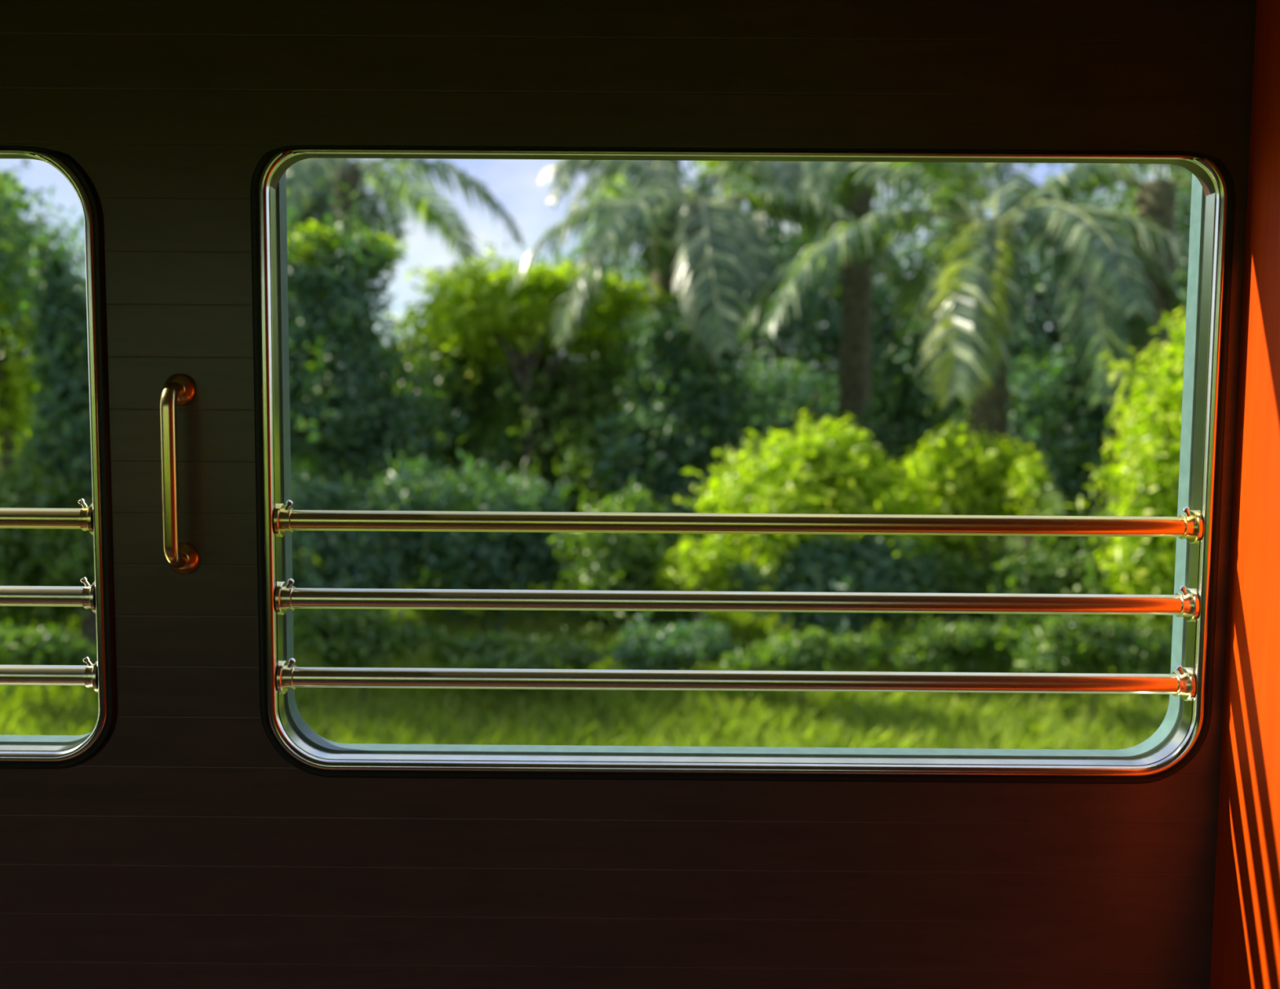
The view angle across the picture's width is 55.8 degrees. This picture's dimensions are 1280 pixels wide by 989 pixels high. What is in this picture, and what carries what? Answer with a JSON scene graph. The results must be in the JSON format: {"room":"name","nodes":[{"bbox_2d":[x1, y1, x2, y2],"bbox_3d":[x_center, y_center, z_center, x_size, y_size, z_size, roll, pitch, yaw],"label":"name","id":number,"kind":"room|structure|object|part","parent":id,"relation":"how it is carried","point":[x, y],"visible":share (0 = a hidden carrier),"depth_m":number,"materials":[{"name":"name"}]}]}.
{"room":"train carriage","nodes":[
{"label":"train carriage","id":0,"kind":"room"},
{"bbox_2d":[0,0,1256,988],"bbox_3d":[-1.598,0.130,1.346,9.200,2.700,0.052,0,5,0],"label":"wall","id":1,"kind":"structure","parent":0,"point":[188,852],"depth_m":1.33,"materials":[{"name":"brown wood"}]},
{"bbox_2d":[0,145,117,769],"bbox_3d":[-1.108,-0.083,1.312,1.075,0.764,0.038,0,5,0],"label":"window","id":2,"kind":"structure","parent":1,"relation":"in","point":[94,228],"depth_m":1.31,"materials":[{"name":"silver metal"}]},
{"bbox_3d":[-1.109,0.020,1.321,1.033,0.041,0.037,0,5,0],"label":"guard rail","id":3,"kind":"part","parent":2,"relation":"part of","materials":[{"name":"metal"}]},
{"bbox_3d":[-1.109,0.106,1.328,1.033,0.041,0.037,0,5,0],"label":"guard rail","id":4,"kind":"part","parent":2,"relation":"part of","materials":[{"name":"silver metal"}]},
{"bbox_3d":[-1.110,0.194,1.335,1.033,0.041,0.037,0,5,0],"label":"guard rail","id":5,"kind":"part","parent":2,"relation":"part of","materials":[{"name":"silver metal"}]},
{"bbox_2d":[160,373,200,574],"bbox_3d":[-0.493,-0.020,1.282,0.035,0.217,0.044,0,5,0],"label":"handle","id":6,"kind":"object","parent":1,"relation":"attached to","point":[179,389],"visible":1,"depth_m":1.26,"materials":[{"name":"gold metal"}]},
{"bbox_2d":[250,145,1235,784],"bbox_3d":[0.106,-0.071,1.310,1.041,0.774,0.038,0,5,0],"label":"window","id":7,"kind":"structure","parent":1,"relation":"in","point":[341,765],"depth_m":1.32,"materials":[{"name":"silver metal"}]},
{"bbox_3d":[0.104,0.203,1.333,0.999,0.041,0.037,0,5,0],"label":"guard rail","id":8,"kind":"part","parent":7,"relation":"part of","materials":[{"name":"silver metal"}]},
{"bbox_3d":[0.105,0.115,1.325,0.999,0.041,0.037,0,5,0],"label":"guard rail","id":9,"kind":"part","parent":7,"relation":"part of","materials":[{"name":"silver metal"}]},
{"bbox_3d":[0.105,0.029,1.318,0.999,0.041,0.037,0,5,0],"label":"guard rail","id":10,"kind":"part","parent":7,"relation":"part of","materials":[{"name":"metal"}]},
{"bbox_2d":[1209,0,1279,988],"bbox_3d":[0.653,0.123,0.083,0.035,2.250,2.450,0,5,0],"label":"wall","id":11,"kind":"structure","parent":0,"point":[1246,951],"depth_m":1.25,"materials":[{"name":"orange wood"}]},
{"label":"outside","id":12,"kind":"structure","parent":0,"visible":0},
{"bbox_2d":[0,377,1177,750],"bbox_3d":[0.044,-0.689,16.298,90.000,3.480,90.000,0,5,0],"label":"ground","id":13,"kind":"structure","parent":12,"point":[1016,541],"depth_m":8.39,"materials":[{"name":"plant"}]},
{"bbox_2d":[0,159,61,507],"bbox_3d":[-5.701,-1.050,10.789,1.080,3.876,1.550,3,5,28],"label":"leafy tree","id":14,"kind":"object","parent":13,"relation":"on","point":[14,383],"visible":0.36,"depth_m":10.72,"materials":[{"name":"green plant"}]},
{"bbox_2d":[0,159,74,345],"bbox_3d":[-6.266,-1.219,9.664,3.432,4.752,2.403,0,5,0],"label":"leafy tree","id":15,"kind":"object","parent":13,"relation":"on","point":[8,218],"visible":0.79,"depth_m":9.69,"materials":[{"name":"green plant"}]},
{"bbox_2d":[3,206,86,466],"bbox_3d":[-11.222,-2.582,19.547,5.947,4.499,4.598,-2,5,-28],"label":"tree","id":16,"kind":"object","parent":13,"relation":"on","point":[74,236],"visible":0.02,"depth_m":19.06,"materials":[{"name":"green plant"}]},
{"bbox_2d":[7,235,85,467],"bbox_3d":[-8.437,-2.426,17.783,5.751,4.529,3.696,0,5,0],"label":"tree","id":17,"kind":"object","parent":13,"relation":"on","point":[25,448],"visible":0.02,"depth_m":18.03,"materials":[{"name":"green plant"}]},
{"bbox_2d":[0,447,94,643],"bbox_3d":[-4.450,0.521,8.998,1.472,1.765,1.437,-1,5,-17],"label":"shrub","id":18,"kind":"object","parent":13,"relation":"on","point":[62,556],"visible":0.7,"depth_m":8.67,"materials":[{"name":"green plant"}]},
{"bbox_3d":[-4.487,0.822,9.004,0.713,1.163,0.599,0,5,0],"label":"stem","id":19,"kind":"part","parent":18,"relation":"part of","materials":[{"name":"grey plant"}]},
{"bbox_2d":[0,618,97,718],"bbox_3d":[-4.141,1.203,8.117,1.177,0.779,0.666,0,5,0],"label":"bush","id":20,"kind":"object","parent":13,"relation":"on","point":[22,647],"visible":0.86,"depth_m":7.98,"materials":[{"name":"green plant"}]},
{"bbox_3d":[-4.035,1.258,8.132,0.633,0.668,0.264,1,5,6],"label":"stem","id":21,"kind":"part","parent":20,"relation":"part of","materials":[{"name":"green plant"}]},
{"bbox_2d":[11,203,97,665],"bbox_3d":[-4.046,-0.319,8.892,0.993,3.536,0.986,-4,6,-44],"label":"leafy tree","id":22,"kind":"object","parent":13,"relation":"on","point":[62,409],"visible":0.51,"depth_m":8.64,"materials":[{"name":"green plant"}]},
{"bbox_2d":[288,314,372,477],"bbox_3d":[-5.788,-1.998,17.903,4.282,3.523,3.560,4,6,39],"label":"tree","id":23,"kind":"object","parent":13,"relation":"on","point":[304,456],"visible":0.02,"depth_m":17.69,"materials":[{"name":"green plant"}]},
{"bbox_2d":[287,220,408,502],"bbox_3d":[-3.000,-0.961,12.321,1.316,3.589,0.858,0,5,0],"label":"leafy tree","id":24,"kind":"object","parent":13,"relation":"on","point":[311,256],"visible":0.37,"depth_m":12.03,"materials":[{"name":"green plant"}]},
{"bbox_2d":[286,158,414,380],"bbox_3d":[-5.163,-3.344,19.202,2.854,5.823,3.094,2,5,24],"label":"tree","id":25,"kind":"object","parent":13,"relation":"on","point":[316,211],"visible":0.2,"depth_m":18.44,"materials":[{"name":"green plant"}]},
{"bbox_2d":[293,608,446,716],"bbox_3d":[-1.889,1.123,8.285,1.082,0.876,0.656,2,5,23],"label":"bush","id":26,"kind":"object","parent":13,"relation":"on","point":[353,637],"visible":0.93,"depth_m":8.16,"materials":[{"name":"green plant"}]},
{"bbox_3d":[-1.952,1.240,8.225,0.549,0.652,0.279,0,5,0],"label":"stem","id":27,"kind":"part","parent":26,"relation":"part of","materials":[{"name":"green plant"}]},
{"bbox_2d":[286,184,466,553],"bbox_3d":[-3.128,-1.098,12.133,2.610,3.863,1.868,-1,5,-22],"label":"leafy tree","id":28,"kind":"object","parent":13,"relation":"on","point":[375,423],"visible":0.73,"depth_m":11.93,"materials":[{"name":"green plant"}]},
{"bbox_2d":[290,449,476,640],"bbox_3d":[-2.348,0.483,9.631,2.012,1.683,1.347,-1,5,-16],"label":"shrub","id":29,"kind":"object","parent":13,"relation":"on","point":[350,559],"visible":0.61,"depth_m":9.38,"materials":[{"name":"green plant"}]},
{"bbox_3d":[-2.276,0.713,9.537,0.791,1.241,0.574,2,5,17],"label":"stem","id":30,"kind":"part","parent":29,"relation":"part of","materials":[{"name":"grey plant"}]},
{"bbox_2d":[285,158,526,504],"bbox_3d":[-3.526,-1.762,14.332,3.888,4.424,3.509,-2,5,-26],"label":"palm tree","id":31,"kind":"object","parent":13,"relation":"on","point":[345,173],"visible":0.5,"depth_m":13.97,"materials":[{"name":"green plant"}]},
{"bbox_2d":[306,272,519,471],"bbox_3d":[-3.844,-2.007,20.211,4.463,3.337,5.652,-2,5,-25],"label":"tree","id":32,"kind":"object","parent":13,"relation":"on","point":[502,449],"visible":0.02,"depth_m":19.73,"materials":[{"name":"green plant"}]},
{"bbox_2d":[331,242,517,510],"bbox_3d":[-2.140,-1.238,13.754,2.180,3.322,2.037,-4,6,-42],"label":"leafy tree","id":33,"kind":"object","parent":13,"relation":"on","point":[439,359],"visible":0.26,"depth_m":13.35,"materials":[{"name":"green plant"}]},
{"bbox_2d":[359,448,580,634],"bbox_3d":[-1.327,0.416,10.053,2.001,1.577,1.583,-1,5,-19],"label":"shrub","id":34,"kind":"object","parent":13,"relation":"on","point":[500,560],"visible":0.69,"depth_m":9.82,"materials":[{"name":"green plant"}]},
{"bbox_3d":[-1.241,0.625,10.209,1.051,1.137,0.587,1,5,7],"label":"stem","id":35,"kind":"part","parent":34,"relation":"part of","materials":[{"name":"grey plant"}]},
{"bbox_2d":[414,625,622,699],"bbox_3d":[-0.849,1.231,8.331,1.452,0.657,0.769,0,5,0],"label":"bush","id":36,"kind":"object","parent":13,"relation":"on","point":[498,652],"visible":0.89,"depth_m":8.24,"materials":[{"name":"green plant"}]},
{"bbox_2d":[383,241,684,493],"bbox_3d":[-1.114,-1.088,12.964,3.177,3.266,1.262,0,5,0],"label":"leafy tree","id":37,"kind":"object","parent":13,"relation":"on","point":[482,324],"visible":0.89,"depth_m":12.72,"materials":[{"name":"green plant"}]},
{"bbox_2d":[473,288,647,512],"bbox_3d":[-0.651,-0.962,13.332,2.102,2.953,2.601,-3,6,-39],"label":"leafy tree","id":38,"kind":"object","parent":13,"relation":"on","point":[581,395],"visible":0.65,"depth_m":12.87,"materials":[{"name":"green plant"}]},
{"bbox_2d":[395,219,758,463],"bbox_3d":[-1.543,-2.618,21.118,6.339,4.198,5.293,-2,5,-31],"label":"tree","id":39,"kind":"object","parent":13,"relation":"on","point":[636,320],"visible":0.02,"depth_m":20.19,"materials":[{"name":"green plant"}]},
{"bbox_2d":[546,476,717,639],"bbox_3d":[-0.137,0.535,9.562,1.449,1.334,1.288,-3,6,-35],"label":"shrub","id":40,"kind":"object","parent":13,"relation":"on","point":[614,562],"visible":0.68,"depth_m":9.24,"materials":[{"name":"green plant"}]},
{"bbox_2d":[603,611,744,693],"bbox_3d":[0.226,1.134,8.376,0.959,0.682,0.709,0,5,0],"label":"bush","id":41,"kind":"object","parent":13,"relation":"on","point":[681,649],"visible":0.94,"depth_m":8.22,"materials":[{"name":"green plant"}]},
{"bbox_2d":[586,290,790,551],"bbox_3d":[0.500,-0.586,11.663,1.912,2.784,1.342,1,5,11],"label":"leafy tree","id":42,"kind":"object","parent":13,"relation":"on","point":[686,411],"visible":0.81,"depth_m":11.50,"materials":[{"name":"green plant"}]},
{"bbox_2d":[544,160,847,351],"bbox_3d":[0.697,-1.824,13.789,3.797,4.305,3.462,2,5,14],"label":"palm tree","id":43,"kind":"object","parent":13,"relation":"on","point":[664,258],"visible":0.36,"depth_m":12.64,"materials":[{"name":"green plant"}]},
{"bbox_2d":[552,160,841,414],"bbox_3d":[1.647,-3.896,21.612,6.144,6.461,4.822,-1,5,-13],"label":"tree","id":44,"kind":"object","parent":13,"relation":"on","point":[784,257],"visible":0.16,"depth_m":20.77,"materials":[{"name":"green plant"}]},
{"bbox_2d":[652,533,751,624],"bbox_3d":[0.399,0.798,9.011,0.716,1.061,0.572,3,5,31],"label":"shrub","id":45,"kind":"object","parent":13,"relation":"on","point":[694,569],"visible":0.95,"depth_m":8.93,"materials":[{"name":"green plant"}]},
{"bbox_3d":[0.424,0.864,8.996,0.291,0.932,0.286,0,5,0],"label":"stem","id":46,"kind":"part","parent":45,"relation":"part of","materials":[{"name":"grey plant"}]},
{"bbox_2d":[507,160,913,551],"bbox_3d":[0.667,-1.430,12.097,3.465,4.262,3.674,-2,5,-31],"label":"palm tree","id":47,"kind":"object","parent":13,"relation":"on","point":[704,268],"visible":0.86,"depth_m":11.27,"materials":[{"name":"green plant"}]},
{"bbox_2d":[664,409,933,621],"bbox_3d":[1.260,0.319,9.484,2.182,1.951,1.537,1,5,4],"label":"shrub","id":48,"kind":"object","parent":13,"relation":"on","point":[819,473],"visible":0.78,"depth_m":9.25,"materials":[{"name":"green plant"}]},
{"bbox_3d":[1.250,0.480,9.588,1.015,1.612,0.618,0,5,0],"label":"stem","id":49,"kind":"part","parent":48,"relation":"part of","materials":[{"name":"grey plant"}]},
{"bbox_2d":[719,624,895,711],"bbox_3d":[1.108,1.223,7.982,1.168,0.686,0.583,-1,5,-15],"label":"bush","id":50,"kind":"object","parent":13,"relation":"on","point":[815,651],"visible":0.98,"depth_m":7.91,"materials":[{"name":"green plant"}]},
{"bbox_3d":[1.070,1.286,8.027,0.486,0.554,0.288,0,5,0],"label":"stem","id":51,"kind":"part","parent":50,"relation":"part of","materials":[{"name":"green plant"}]},
{"bbox_2d":[717,340,904,473],"bbox_3d":[2.249,-1.214,18.240,4.587,2.277,3.915,0,5,-5],"label":"tree","id":52,"kind":"object","parent":13,"relation":"on","point":[793,398],"visible":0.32,"depth_m":17.80,"materials":[{"name":"green plant"}]},
{"bbox_2d":[686,534,941,666],"bbox_3d":[1.367,0.782,9.126,2.091,1.196,1.022,-1,5,-19],"label":"shrub","id":53,"kind":"object","parent":13,"relation":"on","point":[854,569],"visible":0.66,"depth_m":8.96,"materials":[{"name":"green plant"}]},
{"bbox_2d":[669,160,1044,445],"bbox_3d":[2.662,-1.621,13.151,3.719,4.517,3.579,-3,6,-38],"label":"palm tree","id":54,"kind":"object","parent":13,"relation":"on","point":[855,349],"visible":0.15,"depth_m":13.03,"materials":[{"name":"green plant"}]},
{"bbox_2d":[744,161,1062,444],"bbox_3d":[4.817,-3.794,22.558,6.635,6.325,5.283,4,6,38],"label":"tree","id":55,"kind":"object","parent":13,"relation":"on","point":[882,328],"visible":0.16,"depth_m":21.88,"materials":[{"name":"green plant"}]},
{"bbox_2d":[844,305,968,546],"bbox_3d":[2.695,-0.434,11.616,1.413,2.766,1.091,0,5,0],"label":"leafy tree","id":56,"kind":"object","parent":13,"relation":"on","point":[905,410],"visible":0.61,"depth_m":11.47,"materials":[{"name":"green plant"}]},
{"bbox_2d":[853,613,1036,697],"bbox_3d":[2.235,1.171,8.574,1.488,0.685,0.600,0,5,0],"label":"bush","id":57,"kind":"object","parent":13,"relation":"on","point":[953,648],"visible":0.93,"depth_m":8.46,"materials":[{"name":"green plant"}]},
{"bbox_2d":[880,536,1031,653],"bbox_3d":[2.459,0.826,9.438,1.453,0.992,0.939,2,5,19],"label":"shrub","id":58,"kind":"object","parent":13,"relation":"on","point":[951,579],"visible":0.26,"depth_m":9.27,"materials":[{"name":"green plant"}]},
{"bbox_2d":[736,161,1191,586],"bbox_3d":[3.090,-0.968,10.972,4.303,4.298,3.628,2,5,22],"label":"palm tree","id":59,"kind":"object","parent":13,"relation":"on","point":[983,331],"visible":0.88,"depth_m":9.88,"materials":[{"name":"green plant"}]},
{"bbox_2d":[884,413,1054,572],"bbox_3d":[2.624,0.270,9.991,1.338,1.888,1.395,-3,6,-38],"label":"shrub","id":60,"kind":"object","parent":13,"relation":"on","point":[964,479],"visible":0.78,"depth_m":9.65,"materials":[{"name":"green plant"}]},
{"bbox_3d":[2.669,0.544,9.977,0.680,1.345,0.550,0,5,0],"label":"stem","id":61,"kind":"part","parent":60,"relation":"part of","materials":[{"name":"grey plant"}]},
{"bbox_2d":[884,308,1128,489],"bbox_3d":[5.704,-1.488,18.686,4.939,2.865,4.687,-1,5,-20],"label":"tree","id":62,"kind":"object","parent":13,"relation":"on","point":[1019,392],"visible":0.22,"depth_m":17.84,"materials":[{"name":"green plant"}]},
{"bbox_2d":[1000,453,1055,657],"bbox_3d":[2.984,0.522,9.363,0.367,1.681,0.452,4,6,34],"label":"shrub","id":63,"kind":"object","parent":13,"relation":"on","point":[1027,474],"visible":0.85,"depth_m":9.27,"materials":[{"name":"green plant"}]},
{"bbox_3d":[2.996,0.597,9.377,0.203,1.530,0.262,-2,5,-28],"label":"stem","id":64,"kind":"part","parent":63,"relation":"part of","materials":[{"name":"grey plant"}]},
{"bbox_2d":[960,162,1191,514],"bbox_3d":[4.866,-1.260,11.559,3.797,4.532,3.413,0,5,0],"label":"palm tree","id":65,"kind":"object","parent":13,"relation":"on","point":[1157,199],"visible":0.16,"depth_m":11.20,"materials":[{"name":"green plant"}]},
{"bbox_2d":[979,482,1175,673],"bbox_3d":[3.337,0.699,8.854,1.668,1.547,1.027,0,5,-8],"label":"shrub","id":66,"kind":"object","parent":13,"relation":"on","point":[1078,572],"visible":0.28,"depth_m":8.80,"materials":[{"name":"green plant"}]},
{"bbox_3d":[3.248,0.931,9.016,0.916,1.057,0.466,-1,5,-17],"label":"stem","id":67,"kind":"part","parent":66,"relation":"part of","materials":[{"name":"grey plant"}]},
{"bbox_2d":[963,163,1191,448],"bbox_3d":[8.270,-3.951,21.253,7.258,6.697,5.050,1,5,10],"label":"tree","id":68,"kind":"object","parent":13,"relation":"on","point":[1045,306],"visible":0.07,"depth_m":20.67,"materials":[{"name":"green plant"}]},
{"bbox_2d":[1008,613,1173,730],"bbox_3d":[3.122,1.162,8.026,1.378,0.937,0.548,0,5,0],"label":"bush","id":69,"kind":"object","parent":13,"relation":"on","point":[1117,646],"visible":0.88,"depth_m":7.92,"materials":[{"name":"green plant"}]},
{"bbox_3d":[3.034,1.276,8.023,0.699,0.709,0.275,0,5,-9],"label":"stem","id":70,"kind":"part","parent":69,"relation":"part of","materials":[{"name":"green plant"}]},
{"bbox_2d":[1030,260,1167,516],"bbox_3d":[3.963,-0.421,10.603,1.099,3.259,1.178,3,5,27],"label":"leafy tree","id":71,"kind":"object","parent":13,"relation":"on","point":[1080,442],"visible":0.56,"depth_m":10.46,"materials":[{"name":"green plant"}]},
{"bbox_2d":[1062,306,1186,671],"bbox_3d":[4.040,0.129,8.434,1.771,2.943,1.524,4,6,35],"label":"shrub","id":72,"kind":"object","parent":13,"relation":"on","point":[1152,468],"visible":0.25,"depth_m":8.46,"materials":[{"name":"green plant"}]},
{"bbox_3d":[3.946,0.442,8.588,0.766,2.293,0.614,4,6,37],"label":"stem","id":73,"kind":"part","parent":72,"relation":"part of","materials":[{"name":"plant"}]},
{"bbox_2d":[1056,164,1191,373],"bbox_3d":[9.893,-3.295,20.212,5.651,5.911,4.797,-3,6,-34],"label":"tree","id":74,"kind":"object","parent":13,"relation":"on","point":[1181,277],"visible":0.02,"depth_m":19.82,"materials":[{"name":"green plant"}]}
]}

